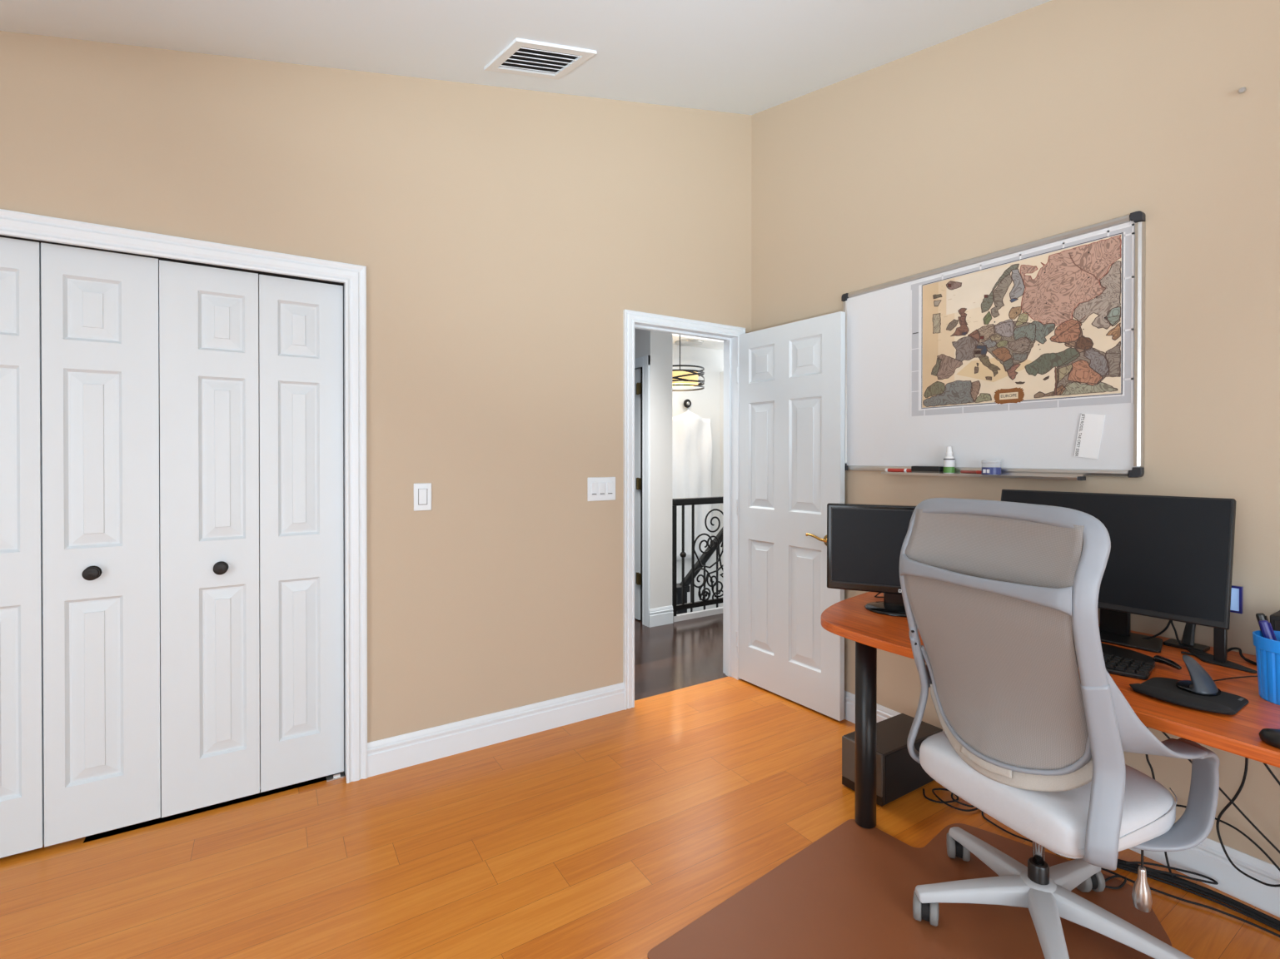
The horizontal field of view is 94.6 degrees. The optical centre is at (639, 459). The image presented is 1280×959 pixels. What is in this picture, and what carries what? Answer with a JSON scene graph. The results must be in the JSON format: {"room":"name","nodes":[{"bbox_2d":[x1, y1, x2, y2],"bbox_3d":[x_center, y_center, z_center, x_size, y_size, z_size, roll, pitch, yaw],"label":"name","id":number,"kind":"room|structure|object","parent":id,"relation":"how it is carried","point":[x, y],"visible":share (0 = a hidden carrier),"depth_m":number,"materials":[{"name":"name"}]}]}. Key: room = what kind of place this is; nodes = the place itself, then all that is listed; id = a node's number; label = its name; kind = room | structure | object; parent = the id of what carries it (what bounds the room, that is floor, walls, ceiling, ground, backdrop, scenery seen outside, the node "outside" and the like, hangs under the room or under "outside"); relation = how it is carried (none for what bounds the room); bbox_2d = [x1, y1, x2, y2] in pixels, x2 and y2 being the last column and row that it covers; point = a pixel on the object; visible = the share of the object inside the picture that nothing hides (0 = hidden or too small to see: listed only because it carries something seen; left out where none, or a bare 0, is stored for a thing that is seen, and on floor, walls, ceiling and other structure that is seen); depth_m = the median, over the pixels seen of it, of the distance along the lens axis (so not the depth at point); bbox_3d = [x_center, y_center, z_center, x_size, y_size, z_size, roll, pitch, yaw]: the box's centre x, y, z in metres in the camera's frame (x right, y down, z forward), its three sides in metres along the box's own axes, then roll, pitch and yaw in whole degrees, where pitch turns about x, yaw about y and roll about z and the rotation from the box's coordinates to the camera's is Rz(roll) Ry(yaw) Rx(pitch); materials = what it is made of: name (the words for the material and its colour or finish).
{"room":"home office","nodes":[
{"label":"home office","id":0,"kind":"room"},
{"bbox_2d":[258,274,260,790],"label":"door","id":1,"kind":"structure","parent":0,"point":[258,275],"depth_m":2.33,"materials":[{"name":"white wood"}]},
{"bbox_2d":[648,605,673,627],"bbox_3d":[0.165,1.224,4.617,0.223,0.137,0.015,0,0,-32],"label":"baseboard","id":2,"kind":"structure","parent":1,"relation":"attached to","point":[663,615],"depth_m":4.61,"materials":[{"name":"white wood"}]},
{"bbox_2d":[0,30,752,742],"bbox_3d":[-1.393,-0.394,2.327,4.800,3.399,0.115,0,0,-32],"label":"wall","id":3,"kind":"structure","parent":0,"point":[504,237],"depth_m":2.62,"materials":[{"name":"beige paint"}]},
{"bbox_2d":[0,237,44,858],"bbox_3d":[-2.112,0.286,1.896,0.278,2.008,0.028,0,0,-32],"label":"door","id":4,"kind":"structure","parent":3,"relation":"in","point":[22,757],"depth_m":1.94,"materials":[{"name":"white wood"}]},
{"bbox_2d":[40,242,161,847],"bbox_3d":[-1.853,0.285,2.039,0.302,2.008,0.059,0,0,-32],"label":"door","id":5,"kind":"structure","parent":3,"relation":"in","point":[101,355],"depth_m":2.04,"materials":[{"name":"white wood"}]},
{"bbox_2d":[0,234,343,285],"bbox_3d":[-1.728,-0.723,2.129,1.183,0.008,0.030,0,0,-32],"label":"trim","id":6,"kind":"structure","parent":3,"relation":"attached to","point":[1,236],"depth_m":2.17,"materials":[{"name":"white wood"}]},
{"bbox_2d":[0,209,367,783],"bbox_3d":[-1.686,0.260,2.067,1.334,2.094,0.020,0,0,-32],"label":"trim","id":7,"kind":"structure","parent":3,"relation":"attached to","point":[17,224],"depth_m":2.38,"materials":[{"name":"white wood"}]},
{"bbox_2d":[159,259,259,817],"bbox_3d":[-1.593,0.286,2.195,0.298,2.002,0.059,0,0,-32],"label":"door","id":8,"kind":"structure","parent":3,"relation":"in","point":[208,316],"depth_m":2.20,"materials":[{"name":"white wood"}]},
{"bbox_2d":[258,274,343,792],"bbox_3d":[-1.350,0.286,2.366,0.289,2.000,0.028,0,0,-32],"label":"door","id":9,"kind":"structure","parent":3,"relation":"in","point":[301,322],"depth_m":2.35,"materials":[{"name":"white wood"}]},
{"bbox_2d":[343,283,346,778],"bbox_3d":[-1.723,0.279,2.123,1.220,2.055,0.115,0,0,-32],"label":"trim","id":10,"kind":"structure","parent":3,"relation":"attached to","point":[344,410],"depth_m":2.44,"materials":[{"name":"white wood"}]},
{"bbox_2d":[413,483,431,511],"bbox_3d":[-0.935,0.161,2.544,0.074,0.118,0.011,0,0,-32],"label":"light switch","id":11,"kind":"object","parent":3,"relation":"attached to","point":[422,492],"visible":1,"depth_m":2.54,"materials":[{"name":"white plastic"}]},
{"bbox_2d":[367,682,624,777],"bbox_3d":[-0.604,1.235,2.757,1.229,0.137,0.015,0,0,-32],"label":"baseboard","id":12,"kind":"structure","parent":3,"relation":"attached to","point":[392,754],"depth_m":2.69,"materials":[{"name":"white wood"}]},
{"bbox_2d":[587,477,615,501],"bbox_3d":[-0.194,0.149,3.010,0.162,0.120,0.011,0,0,-32],"label":"light switch","id":13,"kind":"object","parent":3,"relation":"attached to","point":[599,489],"visible":1,"depth_m":3.00,"materials":[{"name":"white plastic"}]},
{"bbox_2d":[622,309,745,709],"bbox_3d":[0.270,0.260,3.297,0.831,2.082,0.020,0,0,-32],"label":"trim","id":14,"kind":"structure","parent":3,"relation":"attached to","point":[630,317],"depth_m":3.09,"materials":[{"name":"white wood"}]},
{"bbox_2d":[634,323,736,678],"bbox_3d":[0.233,0.274,3.354,0.752,2.052,0.115,0,0,-32],"label":"trim","id":15,"kind":"structure","parent":3,"relation":"attached to","point":[729,342],"depth_m":3.53,"materials":[{"name":"white wood"}]},
{"bbox_2d":[735,311,845,721],"bbox_3d":[0.782,0.279,3.204,0.065,2.022,0.716,0,0,-35],"label":"door","id":16,"kind":"structure","parent":3,"relation":"in","point":[792,376],"depth_m":3.17,"materials":[{"name":"white wood"}]},
{"bbox_2d":[0,0,1051,114],"bbox_3d":[0.085,-1.638,0.027,4.860,1.036,5.460,0,0,-32],"label":"ceiling","id":17,"kind":"structure","parent":0,"point":[740,57],"depth_m":2.19,"materials":[{"name":"white paint"}]},
{"bbox_2d":[483,38,597,79],"bbox_3d":[-0.413,-1.635,2.420,0.355,0.156,0.339,0,0,-32],"label":"ceiling vent","id":18,"kind":"object","parent":17,"relation":"in","point":[520,57],"visible":1,"depth_m":2.40,"materials":[{"name":"white metal"}]},
{"bbox_2d":[0,613,1279,958],"bbox_3d":[1.169,1.430,2.583,9.400,0.250,8.600,0,0,-32],"label":"floor","id":19,"kind":"structure","parent":0,"point":[608,836],"depth_m":1.98,"materials":[{"name":"brown wood"}]},
{"bbox_2d":[325,771,344,781],"bbox_3d":[-1.251,1.297,2.424,0.065,0.015,0.040,0,0,-32],"label":"pivot bracket","id":20,"kind":"object","parent":19,"relation":"on","point":[340,775],"visible":1,"depth_m":2.42,"materials":[{"name":"metal"}]},
{"bbox_2d":[672,496,723,622],"bbox_3d":[1.188,0.799,5.296,2.204,0.980,0.060,0,0,-32],"label":"stair railing","id":21,"kind":"object","parent":19,"relation":"on","point":[702,500],"visible":0.35,"depth_m":4.81,"materials":[{"name":"black metal"}]},
{"bbox_2d":[841,713,942,806],"bbox_3d":[1.026,1.206,2.396,0.400,0.200,0.186,0,0,-32],"label":"computer tower","id":22,"kind":"object","parent":19,"relation":"on","point":[898,774],"visible":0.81,"depth_m":2.32,"materials":[{"name":"black plastic"}]},
{"bbox_2d":[647,819,1171,958],"bbox_3d":[0.845,1.310,1.462,1.493,0.004,1.243,0,0,-32],"label":"chair mat","id":23,"kind":"object","parent":19,"relation":"on","point":[849,894],"visible":0.85,"depth_m":1.69,"materials":[{"name":"plastic"}]},
{"bbox_2d":[899,498,1220,958],"bbox_3d":[1.051,0.705,1.601,0.639,1.204,0.741,0,0,7],"label":"office chair","id":24,"kind":"object","parent":23,"relation":"on","point":[998,595],"visible":1,"depth_m":1.42,"materials":[{"name":"grey plastic"}]},
{"bbox_2d":[1104,875,1126,889],"bbox_3d":[1.431,1.301,1.830,0.147,0.008,0.070,0,0,16],"label":"loose cable","id":25,"kind":"object","parent":23,"relation":"on","point":[1123,884],"visible":0.48,"depth_m":1.82,"materials":[{"name":"black rubber"}]},
{"bbox_2d":[922,788,978,811],"bbox_3d":[1.244,1.293,2.278,0.283,0.023,0.172,0,0,-15],"label":"coiled cable","id":26,"kind":"object","parent":19,"relation":"on","point":[953,800],"visible":0.62,"depth_m":2.23,"materials":[{"name":"black rubber"}]},
{"bbox_2d":[981,811,1032,842],"bbox_3d":[1.358,1.302,2.030,0.090,0.009,0.386,0,0,-35],"label":"loose cable","id":27,"kind":"object","parent":19,"relation":"on","point":[983,817],"visible":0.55,"depth_m":2.07,"materials":[{"name":"black rubber"}]},
{"bbox_2d":[820,592,1279,829],"bbox_3d":[1.282,0.940,1.817,0.814,0.731,1.668,0,0,-32],"label":"desk","id":28,"kind":"object","parent":19,"relation":"on","point":[1237,734],"visible":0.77,"depth_m":1.74,"materials":[{"name":"brown wood"}]},
{"bbox_2d":[826,503,916,617],"bbox_3d":[0.985,0.372,2.241,0.524,0.400,0.203,0,0,24],"label":"monitor","id":29,"kind":"object","parent":28,"relation":"on","point":[864,541],"visible":0.51,"depth_m":2.26,"materials":[{"name":"black plastic"}]},
{"bbox_2d":[1001,489,1236,653],"bbox_3d":[1.510,0.342,1.929,0.170,0.464,0.612,0,0,-37],"label":"monitor","id":30,"kind":"object","parent":28,"relation":"on","point":[1171,558],"visible":0.59,"depth_m":1.78,"materials":[{"name":"black plastic"}]},
{"bbox_2d":[1141,620,1170,639],"bbox_3d":[1.603,0.529,1.859,0.104,0.091,0.024,0,0,28],"label":"cable","id":31,"kind":"object","parent":30,"relation":"attached to","point":[1169,621],"visible":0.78,"depth_m":1.84,"materials":[{"name":"black rubber"}]},
{"bbox_2d":[1170,620,1182,645],"bbox_3d":[1.649,0.529,1.806,0.016,0.092,0.047,0,0,-32],"label":"cable","id":32,"kind":"object","parent":30,"relation":"attached to","point":[1172,623],"visible":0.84,"depth_m":1.82,"materials":[{"name":"black rubber"}]},
{"bbox_2d":[1073,640,1181,680],"bbox_3d":[1.256,0.560,1.780,0.252,0.030,0.546,0,0,-38],"label":"keyboard","id":33,"kind":"object","parent":28,"relation":"on","point":[1119,661],"visible":0.38,"depth_m":1.62,"materials":[{"name":"black plastic"}]},
{"bbox_2d":[1145,727,1173,877],"bbox_3d":[1.635,0.951,1.862,0.069,0.693,0.031,0,0,39],"label":"power cable","id":34,"kind":"object","parent":28,"relation":"hanging from","point":[1147,755],"visible":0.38,"depth_m":1.86,"materials":[{"name":"black rubber"}]},
{"bbox_2d":[1129,677,1248,715],"bbox_3d":[1.336,0.567,1.439,0.212,0.020,0.192,0,0,-32],"label":"mouse pad","id":35,"kind":"object","parent":28,"relation":"on","point":[1165,689],"visible":0.96,"depth_m":1.41,"materials":[{"name":"rubber"}]},
{"bbox_2d":[1175,654,1220,697],"bbox_3d":[1.389,0.535,1.470,0.096,0.074,0.080,0,0,-32],"label":"mouse","id":36,"kind":"object","parent":35,"relation":"on","point":[1201,684],"visible":1,"depth_m":1.46,"materials":[{"name":"grey plastic"}]},
{"bbox_2d":[1163,585,1243,652],"bbox_3d":[1.694,0.472,1.780,0.070,0.206,0.167,0,0,-32],"label":"display","id":37,"kind":"object","parent":28,"relation":"on","point":[1237,595],"visible":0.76,"depth_m":1.79,"materials":[{"name":"black plastic"}]},
{"bbox_2d":[1180,647,1256,665],"bbox_3d":[1.682,0.558,1.713,0.167,0.036,0.055,0,0,43],"label":"cable","id":38,"kind":"object","parent":28,"relation":"on","point":[1234,648],"visible":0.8,"depth_m":1.70,"materials":[{"name":"black rubber"}]},
{"bbox_2d":[1161,732,1279,853],"bbox_3d":[1.756,1.048,1.639,0.037,0.519,0.584,0,0,-32],"label":"power cable","id":39,"kind":"object","parent":28,"relation":"hanging from","point":[1163,733],"visible":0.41,"depth_m":1.69,"materials":[{"name":"black rubber"}]},
{"bbox_2d":[1186,627,1256,673],"bbox_3d":[1.638,0.522,1.691,0.067,0.107,0.197,0,0,2],"label":"display stand","id":40,"kind":"object","parent":28,"relation":"on","point":[1220,635],"visible":0.93,"depth_m":1.67,"materials":[{"name":"black plastic"}]},
{"bbox_2d":[1213,658,1257,682],"bbox_3d":[1.583,0.564,1.559,0.387,0.012,0.069,0,0,-32],"label":"cable","id":41,"kind":"object","parent":28,"relation":"on","point":[1247,659],"visible":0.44,"depth_m":1.54,"materials":[{"name":"black rubber"}]},
{"bbox_2d":[1215,757,1279,887],"bbox_3d":[1.793,0.909,1.644,0.040,0.607,0.283,0,0,-27],"label":"power cable","id":42,"kind":"object","parent":28,"relation":"hanging from","point":[1242,783],"visible":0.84,"depth_m":1.73,"materials":[{"name":"black rubber"}]},
{"bbox_2d":[1252,630,1279,705],"bbox_3d":[1.552,0.501,1.406,0.132,0.153,0.132,0,0,-32],"label":"pencil cup","id":43,"kind":"object","parent":28,"relation":"on","point":[1267,651],"visible":0.92,"depth_m":1.41,"materials":[{"name":"blue plastic"}]},
{"bbox_2d":[1255,612,1269,637],"bbox_3d":[1.550,0.475,1.447,0.017,0.189,0.062,0,0,-21],"label":"pen","id":44,"kind":"object","parent":43,"relation":"in","point":[1261,616],"visible":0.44,"depth_m":1.46,"materials":[{"name":"black plastic"}]},
{"bbox_2d":[1258,620,1277,641],"bbox_3d":[1.528,0.480,1.418,0.018,0.180,0.066,0,0,-19],"label":"pen","id":45,"kind":"object","parent":43,"relation":"in","point":[1267,630],"visible":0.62,"depth_m":1.43,"materials":[{"name":"plastic"}]},
{"bbox_2d":[1258,728,1279,749],"bbox_3d":[1.309,0.565,1.188,0.072,0.028,0.090,0,0,-32],"label":"wireless mouse","id":46,"kind":"object","parent":28,"relation":"on","point":[1271,737],"visible":1,"depth_m":1.20,"materials":[{"name":"black plastic"}]},
{"bbox_2d":[1262,762,1279,786],"bbox_3d":[1.779,0.957,1.550,0.031,0.700,0.298,0,0,-26],"label":"power cable","id":47,"kind":"object","parent":28,"relation":"hanging from","point":[1265,764],"visible":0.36,"depth_m":1.63,"materials":[{"name":"black rubber"}]},
{"bbox_2d":[1270,610,1279,631],"bbox_3d":[1.799,0.499,1.573,0.124,0.155,0.150,0,0,-32],"label":"speaker","id":48,"kind":"object","parent":28,"relation":"on","point":[1274,618],"visible":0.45,"depth_m":1.60},
{"bbox_2d":[1274,619,1279,631],"bbox_3d":[1.748,0.498,1.541,0.004,0.133,0.132,0,0,-32],"label":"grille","id":49,"kind":"object","parent":48,"relation":"attached to","point":[1277,622],"depth_m":1.59,"materials":[{"name":"black"}]},
{"bbox_2d":[1056,854,1279,931],"bbox_3d":[1.653,1.304,1.738,0.700,0.010,0.081,0,0,45],"label":"cable","id":50,"kind":"object","parent":19,"relation":"on","point":[1118,867],"visible":0.63,"depth_m":1.76,"materials":[{"name":"black rubber"}]},
{"bbox_2d":[1100,867,1279,937],"bbox_3d":[1.663,1.304,1.691,0.049,0.009,0.570,0,0,-42],"label":"loose cable","id":51,"kind":"object","parent":19,"relation":"on","point":[1103,869],"visible":0.78,"depth_m":1.72,"materials":[{"name":"black rubber"}]},
{"bbox_2d":[1116,860,1279,926],"bbox_3d":[1.683,1.303,1.757,0.701,0.017,0.084,0,0,45],"label":"cable","id":52,"kind":"object","parent":19,"relation":"on","point":[1193,886],"visible":0.67,"depth_m":1.77,"materials":[{"name":"black rubber"}]},
{"bbox_2d":[1123,861,1218,885],"bbox_3d":[1.647,1.282,1.839,0.225,0.015,0.040,0,0,26],"label":"cable","id":53,"kind":"object","parent":52,"relation":"on","point":[1215,883],"visible":0.91,"depth_m":1.83,"materials":[{"name":"black rubber"}]},
{"bbox_2d":[1116,863,1279,929],"bbox_3d":[1.667,1.302,1.748,0.702,0.013,0.081,0,0,44],"label":"cable","id":54,"kind":"object","parent":19,"relation":"on","point":[1118,864],"visible":0.66,"depth_m":1.77,"materials":[{"name":"black rubber"}]},
{"bbox_2d":[1117,859,1279,921],"bbox_3d":[1.694,1.303,1.764,0.700,0.012,0.081,0,0,45],"label":"cable","id":55,"kind":"object","parent":19,"relation":"on","point":[1175,877],"visible":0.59,"depth_m":1.79,"materials":[{"name":"black rubber"}]},
{"bbox_2d":[1175,804,1279,871],"bbox_3d":[1.788,1.192,1.676,0.030,0.232,0.493,0,0,-30],"label":"power cable","id":56,"kind":"object","parent":19,"relation":"on","point":[1177,805],"visible":0.57,"depth_m":1.72,"materials":[{"name":"black rubber"}]},
{"bbox_2d":[672,343,723,612],"bbox_3d":[0.967,0.669,8.771,5.950,6.800,0.100,0,0,-32],"label":"wall","id":57,"kind":"structure","parent":0,"point":[705,403],"depth_m":8.72,"materials":[{"name":"white paint"}]},
{"bbox_2d":[683,399,691,408],"bbox_3d":[0.674,-0.805,8.468,0.124,0.124,0.085,0,0,-32],"label":"medallion","id":58,"kind":"object","parent":57,"relation":"attached to","point":[687,403],"visible":1,"depth_m":8.44,"materials":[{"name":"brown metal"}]},
{"bbox_2d":[674,339,703,346],"bbox_3d":[0.683,-1.623,8.224,0.400,0.030,0.400,0,0,-32],"label":"ceiling light","id":59,"kind":"object","parent":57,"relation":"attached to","point":[683,342],"visible":0.98,"depth_m":8.14,"materials":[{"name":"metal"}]},
{"bbox_2d":[672,409,712,559],"bbox_3d":[0.723,0.347,8.491,0.784,2.146,0.075,0,0,-32],"label":"curtain","id":60,"kind":"object","parent":57,"relation":"hanging from","point":[692,447],"visible":0.7,"depth_m":8.51,"materials":[{"name":"white fabric"}]},
{"bbox_2d":[672,333,723,350],"bbox_3d":[1.212,-1.735,8.556,5.750,0.190,0.500,0,0,-32],"label":"ceiling","id":61,"kind":"structure","parent":57,"relation":"attached to","point":[713,344],"depth_m":8.21,"materials":[{"name":"white paint"}]},
{"bbox_2d":[719,371,723,607],"bbox_3d":[3.277,0.673,8.216,2.830,6.800,4.900,0,0,-32],"label":"wall","id":62,"kind":"structure","parent":0,"point":[721,373],"depth_m":8.82,"materials":[{"name":"white paint"}]},
{"bbox_2d":[634,0,1279,867],"bbox_3d":[0.881,0.750,3.460,0.250,6.700,10.400,0,0,-32],"label":"wall","id":63,"kind":"structure","parent":0,"point":[1053,117],"depth_m":2.07,"materials":[{"name":"beige paint"}]},
{"bbox_2d":[634,368,641,620],"bbox_3d":[-0.188,0.275,5.024,0.051,2.010,0.780,0,0,-32],"label":"door","id":64,"kind":"structure","parent":63,"relation":"in","point":[637,372],"depth_m":4.74,"materials":[{"name":"white wood"}]},
{"bbox_2d":[640,367,642,622],"bbox_3d":[0.046,0.277,4.707,0.054,2.030,0.068,0,0,-32],"label":"trim","id":65,"kind":"structure","parent":63,"relation":"attached to","point":[640,367],"depth_m":4.71,"materials":[{"name":"white wood"}]},
{"bbox_2d":[634,355,650,627],"bbox_3d":[-0.162,0.240,5.010,0.103,2.100,1.000,0,0,-32],"label":"trim","id":66,"kind":"structure","parent":63,"relation":"attached to","point":[644,362],"depth_m":4.59,"materials":[{"name":"white wood"}]},
{"bbox_2d":[841,210,1145,480],"bbox_3d":[1.322,-0.378,2.449,0.073,0.896,1.206,0,0,-32],"label":"whiteboard","id":67,"kind":"object","parent":63,"relation":"attached to","point":[881,433],"visible":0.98,"depth_m":2.45,"materials":[{"name":"ceramic"}]},
{"bbox_2d":[885,468,911,473],"bbox_3d":[1.171,0.048,2.674,0.018,0.018,0.133,0,0,-32],"label":"marker","id":68,"kind":"object","parent":67,"relation":"on","point":[907,470],"visible":0.98,"depth_m":2.66,"materials":[{"name":"red plastic"}]},
{"bbox_2d":[911,466,943,473],"bbox_3d":[1.244,0.043,2.559,0.032,0.030,0.132,0,0,-32],"label":"eraser","id":69,"kind":"object","parent":67,"relation":"on","point":[939,470],"visible":0.99,"depth_m":2.54,"materials":[{"name":"black plastic"}]},
{"bbox_2d":[943,446,955,473],"bbox_3d":[1.296,0.002,2.476,0.042,0.114,0.042,0,0,-32],"label":"spray bottle","id":70,"kind":"object","parent":67,"relation":"on","point":[948,460],"visible":0.99,"depth_m":2.46,"materials":[{"name":"white plastic"}]},
{"bbox_2d":[960,470,981,473],"bbox_3d":[1.345,0.050,2.398,0.014,0.014,0.085,0,0,-32],"label":"marker","id":71,"kind":"object","parent":67,"relation":"on","point":[961,471],"visible":0.9,"depth_m":2.40,"materials":[{"name":"red plastic"}]},
{"bbox_2d":[881,471,1083,480],"bbox_3d":[1.347,0.057,2.410,0.073,0.024,0.777,0,0,-32],"label":"tray","id":72,"kind":"object","parent":67,"relation":"on","point":[1078,475],"depth_m":2.24,"materials":[{"name":"metal"}]},
{"bbox_2d":[981,467,1001,474],"bbox_3d":[1.379,0.030,2.320,0.069,0.058,0.068,0,0,-32],"label":"jar","id":73,"kind":"object","parent":67,"relation":"on","point":[985,470],"visible":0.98,"depth_m":2.29,"materials":[{"name":"blue plastic"}]},
{"bbox_2d":[910,224,1134,416],"bbox_3d":[1.432,-0.491,2.313,0.004,0.597,0.809,0,0,-32],"label":"map","id":74,"kind":"object","parent":67,"relation":"attached to","point":[1052,326],"visible":1,"depth_m":2.24},
{"bbox_2d":[1077,476,1085,480],"bbox_3d":[1.548,0.066,2.071,0.036,0.014,0.012,0,0,-32],"label":"tray","id":75,"kind":"object","parent":67,"relation":"on","point":[1079,478],"depth_m":2.06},
{"bbox_2d":[1072,413,1105,458],"bbox_3d":[1.580,-0.084,2.079,0.003,0.163,0.096,0,0,-32],"label":"paper note","id":76,"kind":"object","parent":67,"relation":"attached to","point":[1090,426],"visible":1,"depth_m":2.08,"materials":[{"name":"white paper"}]},
{"bbox_2d":[844,690,1279,917],"bbox_3d":[2.105,1.245,1.268,0.015,0.137,5.380,0,0,-32],"label":"baseboard","id":77,"kind":"structure","parent":63,"relation":"attached to","point":[1208,859],"depth_m":1.79,"materials":[{"name":"white wood"}]},
{"bbox_2d":[1238,86,1246,94],"bbox_3d":[1.791,-1.097,1.755,0.016,0.018,0.018,0,0,-32],"label":"screw","id":78,"kind":"object","parent":63,"relation":"attached to","point":[1242,90],"visible":1,"depth_m":1.75,"materials":[{"name":"metal"}]},
{"bbox_3d":[1.466,-2.676,7.912,6.000,0.100,3.450,0,0,-32],"label":"ceiling","id":79,"kind":"structure","parent":0,"visible":0},
{"bbox_2d":[672,334,704,391],"bbox_3d":[0.509,-1.765,7.523,0.625,1.718,0.624,0,0,-32],"label":"pendant lamp","id":80,"kind":"object","parent":79,"relation":"hanging from","point":[680,378],"visible":0.6,"depth_m":7.30,"materials":[{"name":"black metal"}]},
{"bbox_3d":[1.556,4.125,7.804,6.000,0.100,3.800,0,0,-32],"label":"floor","id":81,"kind":"structure","parent":0,"visible":0},
{"bbox_2d":[676,526,723,614],"bbox_3d":[0.936,1.145,6.333,2.600,2.617,0.160,0,0,-32],"label":"stair railing","id":82,"kind":"object","parent":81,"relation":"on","point":[704,558],"visible":0.17,"depth_m":6.09,"materials":[{"name":"black metal"}]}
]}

